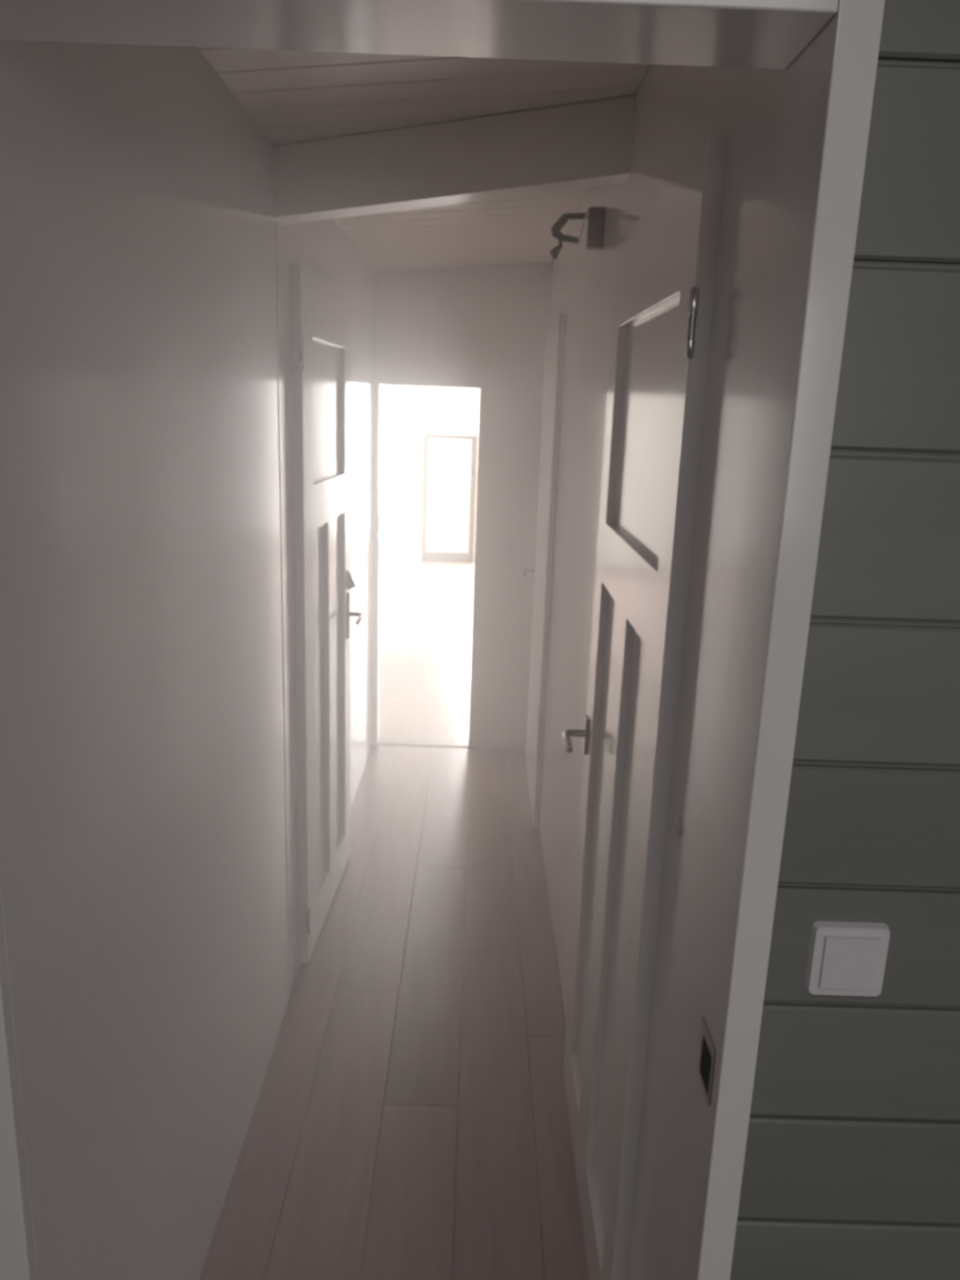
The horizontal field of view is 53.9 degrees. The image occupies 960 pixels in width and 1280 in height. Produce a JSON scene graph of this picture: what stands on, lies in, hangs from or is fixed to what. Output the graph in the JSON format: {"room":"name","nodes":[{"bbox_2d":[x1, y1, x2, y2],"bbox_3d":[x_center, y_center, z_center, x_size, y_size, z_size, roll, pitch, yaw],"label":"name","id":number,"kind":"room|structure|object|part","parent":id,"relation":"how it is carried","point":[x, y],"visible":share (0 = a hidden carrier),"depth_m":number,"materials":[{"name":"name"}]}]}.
{"room":"hallway","nodes":[
{"label":"hallway","id":0,"kind":"room"},
{"bbox_2d":[0,39,374,1279],"bbox_3d":[-0.577,-0.263,2.887,0.100,2.620,3.830,2,14,0],"label":"wall","id":1,"kind":"structure","parent":0,"point":[143,860],"depth_m":1.48,"materials":[{"name":"white paint"}]},
{"bbox_2d":[275,222,300,1002],"bbox_3d":[-0.534,0.011,2.648,0.002,2.163,0.183,2,14,0],"label":"trim","id":2,"kind":"structure","parent":1,"relation":"attached to","point":[283,246],"depth_m":2.60,"materials":[{"name":"white paint"}]},
{"bbox_2d":[291,262,364,964],"bbox_3d":[-0.474,-0.071,3.098,0.089,2.086,0.758,3,14,2],"label":"door","id":3,"kind":"structure","parent":1,"relation":"in","point":[322,310],"depth_m":3.00,"materials":[{"name":"white paint"}]},
{"bbox_3d":[-0.529,0.240,3.048,0.010,1.220,0.210,3,14,2],"label":"panel","id":4,"kind":"part","parent":3,"relation":"part of","materials":[{"name":"white paint"}]},
{"bbox_3d":[-0.490,-0.715,2.960,0.010,0.412,0.500,3,14,2],"label":"panel","id":5,"kind":"part","parent":3,"relation":"part of","materials":[{"name":"white paint"}]},
{"bbox_3d":[-0.515,0.166,3.351,0.010,1.220,0.165,3,14,2],"label":"panel","id":6,"kind":"part","parent":3,"relation":"part of","materials":[{"name":"white paint"}]},
{"bbox_3d":[-0.476,-0.090,3.433,0.007,0.170,0.036,3,14,2],"label":"plate","id":7,"kind":"part","parent":3,"relation":"part of","materials":[{"name":"metal"}]},
{"bbox_3d":[-0.447,-0.079,3.387,0.056,0.025,0.110,3,14,2],"label":"lever","id":8,"kind":"part","parent":3,"relation":"part of","materials":[{"name":"metal"}]},
{"bbox_2d":[379,515,381,532],"bbox_3d":[-0.498,-0.581,4.722,0.004,0.080,0.025,2,14,0],"label":"latch plate","id":9,"kind":"object","parent":1,"relation":"attached to","point":[380,515],"visible":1,"depth_m":4.72,"materials":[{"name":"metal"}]},
{"bbox_2d":[200,559,588,1279],"bbox_3d":[-0.306,0.729,4.498,4.900,0.100,13.380,2,14,0],"label":"floor","id":10,"kind":"structure","parent":0,"point":[410,1120],"depth_m":2.67,"materials":[{"name":"laminate"}]},
{"bbox_2d":[377,737,468,746],"bbox_3d":[-0.300,0.552,5.021,0.480,0.018,0.080,2,14,0],"label":"threshold strip","id":11,"kind":"object","parent":10,"relation":"on","point":[381,741],"visible":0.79,"depth_m":5.01,"materials":[{"name":"metal"}]},
{"bbox_2d":[196,47,649,271],"bbox_3d":[-0.074,-1.371,2.534,0.825,0.265,3.780,2,14,0],"label":"ceiling","id":12,"kind":"structure","parent":0,"point":[294,96],"depth_m":2.02,"materials":[{"name":"paint"}]},
{"bbox_2d":[274,95,635,225],"bbox_3d":[-0.081,-1.109,2.208,0.880,0.231,0.097,6,14,14],"label":"ceiling beam","id":13,"kind":"structure","parent":12,"relation":"attached to","point":[589,144],"depth_m":2.16,"materials":[{"name":"paint"}]},
{"bbox_2d":[380,384,480,561],"bbox_3d":[-0.252,-2.170,10.620,4.900,2.620,0.100,2,14,0],"label":"wall","id":14,"kind":"structure","parent":0,"point":[409,413],"depth_m":10.56,"materials":[{"name":"white paint"}]},
{"bbox_2d":[421,434,476,562],"bbox_3d":[-0.355,-1.589,10.670,0.595,1.419,0.083,2,14,0],"label":"window","id":15,"kind":"structure","parent":14,"relation":"in","point":[447,502],"depth_m":10.68,"materials":[{"name":"glass"}]},
{"bbox_3d":[-0.119,-1.810,10.601,0.091,0.022,0.055,2,14,0],"label":"handle","id":16,"kind":"part","parent":15,"relation":"part of","materials":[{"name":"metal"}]},
{"bbox_2d":[371,261,552,751],"bbox_3d":[-0.112,-0.696,4.701,0.825,2.620,0.100,2,14,0],"label":"wall","id":17,"kind":"structure","parent":0,"point":[483,327],"depth_m":4.54,"materials":[{"name":"white paint"}]},
{"bbox_2d":[538,64,786,1279],"bbox_3d":[0.348,-0.240,2.928,0.100,2.620,3.760,2,14,0],"label":"wall","id":18,"kind":"structure","parent":0,"point":[677,108],"depth_m":1.42,"materials":[{"name":"white paint"}]},
{"bbox_2d":[521,312,566,826],"bbox_3d":[0.247,-0.311,4.188,0.089,2.096,0.800,2,14,0],"label":"door","id":19,"kind":"structure","parent":18,"relation":"in","point":[542,570],"depth_m":3.97,"materials":[{"name":"white paint"}]},
{"bbox_3d":[0.228,-0.321,4.479,0.056,0.025,0.110,2,14,0],"label":"lever","id":20,"kind":"part","parent":19,"relation":"part of","materials":[{"name":"metal"}]},
{"bbox_3d":[0.259,-0.330,4.523,0.007,0.060,0.036,2,14,0],"label":"plate","id":21,"kind":"part","parent":19,"relation":"part of","materials":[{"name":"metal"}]},
{"bbox_2d":[550,206,605,259],"bbox_3d":[0.259,-1.080,2.514,0.140,0.131,0.044,2,14,0],"label":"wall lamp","id":22,"kind":"object","parent":18,"relation":"attached to","point":[596,217],"visible":1,"depth_m":2.50,"materials":[{"name":"metal"}]},
{"bbox_3d":[0.236,-1.095,2.510,0.094,0.076,0.026,2,14,0],"label":"arm","id":23,"kind":"part","parent":22,"relation":"part of","materials":[{"name":"metal"}]},
{"bbox_3d":[0.273,-1.097,2.509,0.027,0.092,0.032,2,14,0],"label":"plate","id":24,"kind":"part","parent":22,"relation":"part of","materials":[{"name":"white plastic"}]},
{"bbox_2d":[561,137,728,1279],"bbox_3d":[0.244,0.259,1.890,0.089,2.096,0.866,2,14,0],"label":"door","id":25,"kind":"structure","parent":18,"relation":"in","point":[665,270],"depth_m":1.69,"materials":[{"name":"white paint"}]},
{"bbox_3d":[0.225,0.239,2.243,0.056,0.025,0.110,2,14,0],"label":"lever","id":26,"kind":"part","parent":25,"relation":"part of","materials":[{"name":"metal"}]},
{"bbox_3d":[0.256,0.230,2.287,0.007,0.090,0.036,2,14,0],"label":"plate","id":27,"kind":"part","parent":25,"relation":"part of","materials":[{"name":"metal"}]},
{"bbox_3d":[0.273,0.490,2.158,0.010,1.220,0.213,2,14,0],"label":"panel","id":28,"kind":"part","parent":25,"relation":"part of","materials":[{"name":"white paint"}]},
{"bbox_3d":[0.273,0.584,1.777,0.010,1.220,0.258,2,14,0],"label":"panel","id":29,"kind":"part","parent":25,"relation":"part of","materials":[{"name":"white paint"}]},
{"bbox_3d":[0.305,-0.381,1.728,0.010,0.412,0.628,2,14,0],"label":"panel","id":30,"kind":"part","parent":25,"relation":"part of","materials":[{"name":"white paint"}]},
{"bbox_2d":[673,817,680,835],"bbox_3d":[0.288,0.273,1.381,0.007,0.026,0.026,2,14,0],"label":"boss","id":31,"kind":"object","parent":18,"relation":"attached to","point":[677,824],"visible":1,"depth_m":1.37,"materials":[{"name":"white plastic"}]},
{"bbox_2d":[729,0,959,1279],"bbox_3d":[-0.264,0.207,1.041,4.900,2.620,0.120,2,14,0],"label":"wall","id":32,"kind":"structure","parent":0,"point":[851,1170],"depth_m":0.96,"materials":[{"name":"paint"}]},
{"bbox_2d":[0,0,884,1279],"bbox_3d":[-0.148,0.400,1.079,0.897,2.195,0.138,2,14,0],"label":"door frame","id":33,"kind":"structure","parent":32,"relation":"attached to","point":[828,50],"depth_m":0.89,"materials":[{"name":"white paint"}]},
{"bbox_3d":[0.260,0.482,1.084,0.002,0.072,0.060,2,14,0],"label":"strike plate","id":34,"kind":"part","parent":33,"relation":"part of","materials":[{"name":"metal"}]},
{"bbox_2d":[804,920,889,996],"bbox_3d":[0.392,0.342,1.005,0.082,0.085,0.012,2,14,0],"label":"light switch","id":35,"kind":"object","parent":32,"relation":"attached to","point":[846,958],"visible":1,"depth_m":1.00,"materials":[{"name":"white plastic"}]}
]}

